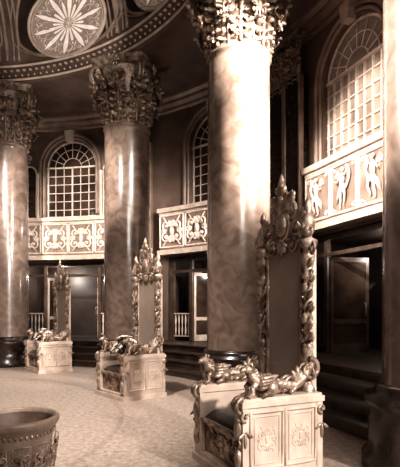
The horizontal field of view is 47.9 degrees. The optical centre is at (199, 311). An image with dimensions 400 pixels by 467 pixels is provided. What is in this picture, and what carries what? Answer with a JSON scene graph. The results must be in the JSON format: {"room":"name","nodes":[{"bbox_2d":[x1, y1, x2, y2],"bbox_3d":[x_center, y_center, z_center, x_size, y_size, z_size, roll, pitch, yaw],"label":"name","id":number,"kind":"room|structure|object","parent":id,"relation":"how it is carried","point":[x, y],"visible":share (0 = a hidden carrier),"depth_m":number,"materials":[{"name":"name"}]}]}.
{"room":"throne room","nodes":[
{"label":"throne room","id":0,"kind":"room"},
{"bbox_2d":[0,0,164,64],"bbox_3d":[-3.861,-8.592,7.946,14.606,3.930,7.322,0,0,28],"label":"ceiling","id":1,"kind":"structure","parent":0,"point":[30,30],"depth_m":11.68,"materials":[{"name":"paint"}]},
{"bbox_2d":[34,0,316,115],"bbox_3d":[-4.511,-6.400,8.401,20.462,0.001,13.658,0,0,0],"label":"ceiling","id":2,"kind":"structure","parent":0,"point":[190,69],"depth_m":12.34,"materials":[{"name":"paint"}]},
{"bbox_2d":[0,366,367,466],"bbox_3d":[-3.000,1.550,6.000,24.000,0.100,24.000,0,0,0],"label":"floor","id":3,"kind":"structure","parent":0,"point":[94,430],"depth_m":6.00,"materials":[{"name":"stone"}]},
{"bbox_2d":[0,79,42,367],"bbox_3d":[-5.497,-2.382,12.820,1.903,7.763,1.903,0,0,3],"label":"marble column","id":4,"kind":"structure","parent":3,"relation":"on","point":[18,115],"depth_m":12.36,"materials":[{"name":"beige stone"}]},
{"bbox_2d":[0,407,58,466],"bbox_3d":[-1.600,1.198,3.900,0.730,0.605,0.730,0,0,0],"label":"stone planter","id":5,"kind":"object","parent":3,"relation":"on","point":[26,433],"visible":1,"depth_m":3.72,"materials":[{"name":"brown stone"}]},
{"bbox_2d":[23,260,73,373],"bbox_3d":[-3.882,0.060,11.519,0.955,2.880,1.029,0,0,-40],"label":"chair","id":6,"kind":"object","parent":3,"relation":"on","point":[54,355],"visible":0.98,"depth_m":11.39,"materials":[{"name":"stone"}]},
{"bbox_2d":[33,328,51,341],"bbox_3d":[-3.983,0.679,11.447,0.468,0.541,0.511,0,0,0],"label":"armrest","id":7,"kind":"object","parent":6,"relation":"on","point":[36,336],"visible":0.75,"depth_m":11.34,"materials":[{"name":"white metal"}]},
{"bbox_2d":[89,51,164,350],"bbox_3d":[-1.876,-2.382,11.593,1.903,7.763,1.903,0,0,34],"label":"marble column","id":8,"kind":"structure","parent":3,"relation":"on","point":[126,87],"depth_m":11.06,"materials":[{"name":"beige stone"}]},
{"bbox_2d":[94,238,167,401],"bbox_3d":[-1.252,0.060,8.119,0.955,2.880,1.029,0,0,-40],"label":"chair","id":9,"kind":"object","parent":3,"relation":"on","point":[128,377],"visible":0.96,"depth_m":8.01,"materials":[{"name":"stone"}]},
{"bbox_2d":[110,335,136,357],"bbox_3d":[-1.353,0.679,8.047,0.468,0.541,0.511,0,0,0],"label":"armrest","id":10,"kind":"object","parent":9,"relation":"on","point":[122,346],"visible":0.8,"depth_m":7.95,"materials":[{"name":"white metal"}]},
{"bbox_2d":[32,338,381,440],"bbox_3d":[-2.929,1.180,9.346,21.182,0.640,9.631,0,0,23],"label":"stairs","id":11,"kind":"structure","parent":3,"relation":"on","point":[343,380],"depth_m":7.12,"materials":[{"name":"black stone"}]},
{"bbox_2d":[186,0,292,381],"bbox_3d":[0.717,-2.382,8.355,1.903,7.763,1.903,0,0,-22],"label":"marble column","id":12,"kind":"structure","parent":3,"relation":"on","point":[238,37],"depth_m":7.84,"materials":[{"name":"beige stone"}]},
{"bbox_2d":[190,174,327,466],"bbox_3d":[0.528,0.060,4.348,0.955,2.880,1.029,0,0,-25],"label":"chair","id":13,"kind":"object","parent":3,"relation":"on","point":[273,417],"visible":1,"depth_m":4.20,"materials":[{"name":"stone"}]},
{"bbox_2d":[361,0,399,466],"bbox_3d":[2.351,-2.382,4.248,1.903,7.763,1.903,0,0,-22],"label":"marble column","id":14,"kind":"structure","parent":3,"relation":"on","point":[382,448],"depth_m":4.16,"materials":[{"name":"beige stone"}]},
{"bbox_2d":[28,2,381,359],"bbox_3d":[-1.182,-2.550,11.184,22.399,8.100,8.148,0,0,33],"label":"wall","id":15,"kind":"structure","parent":0,"point":[168,131],"depth_m":13.62,"materials":[{"name":"stone"}]},
{"bbox_2d":[29,262,103,337],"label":"door","id":16,"kind":"structure","parent":15,"relation":"in","point":[48,319],"depth_m":15.11,"materials":[{"name":"brown wood"}]},
{"bbox_2d":[47,141,95,217],"bbox_3d":[-4.248,-4.402,14.966,1.784,2.563,0.122,0,0,10],"label":"window","id":17,"kind":"structure","parent":15,"relation":"in","point":[71,168],"depth_m":15.00,"materials":[{"name":"clear glass"}]},
{"bbox_2d":[0,0,207,99],"bbox_3d":[-2.989,-6.475,8.364,18.441,0.450,8.194,0,0,25],"label":"trim","id":18,"kind":"structure","parent":15,"relation":"attached to","point":[166,35],"depth_m":11.10,"materials":[{"name":"stone"}]},
{"bbox_2d":[170,255,206,340],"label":"door","id":19,"kind":"structure","parent":15,"relation":"in","point":[197,317],"depth_m":13.46,"materials":[{"name":"brown wood"}]},
{"bbox_2d":[192,116,207,202],"bbox_3d":[0.447,-4.402,12.653,1.784,2.563,0.122,0,0,42],"label":"window","id":20,"kind":"structure","parent":15,"relation":"in","point":[200,142],"depth_m":13.05,"materials":[{"name":"clear glass"}]},
{"bbox_2d":[28,0,382,260],"bbox_3d":[-2.122,-2.770,10.213,20.582,7.260,7.183,0,0,28],"label":"trim","id":21,"kind":"structure","parent":15,"relation":"attached to","point":[344,188],"depth_m":10.18,"materials":[{"name":"stone"}]},
{"bbox_2d":[315,222,381,351],"bbox_3d":[3.448,-0.375,8.926,0.995,2.510,3.425,0,0,-23],"label":"door","id":22,"kind":"structure","parent":15,"relation":"in","point":[345,323],"depth_m":9.65,"materials":[{"name":"brown wood"}]},
{"bbox_2d":[326,12,382,156],"bbox_3d":[3.037,-4.402,8.743,0.086,2.563,1.770,0,0,-22],"label":"window","id":23,"kind":"structure","parent":15,"relation":"in","point":[354,85],"depth_m":8.73,"materials":[{"name":"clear glass"}]}
]}

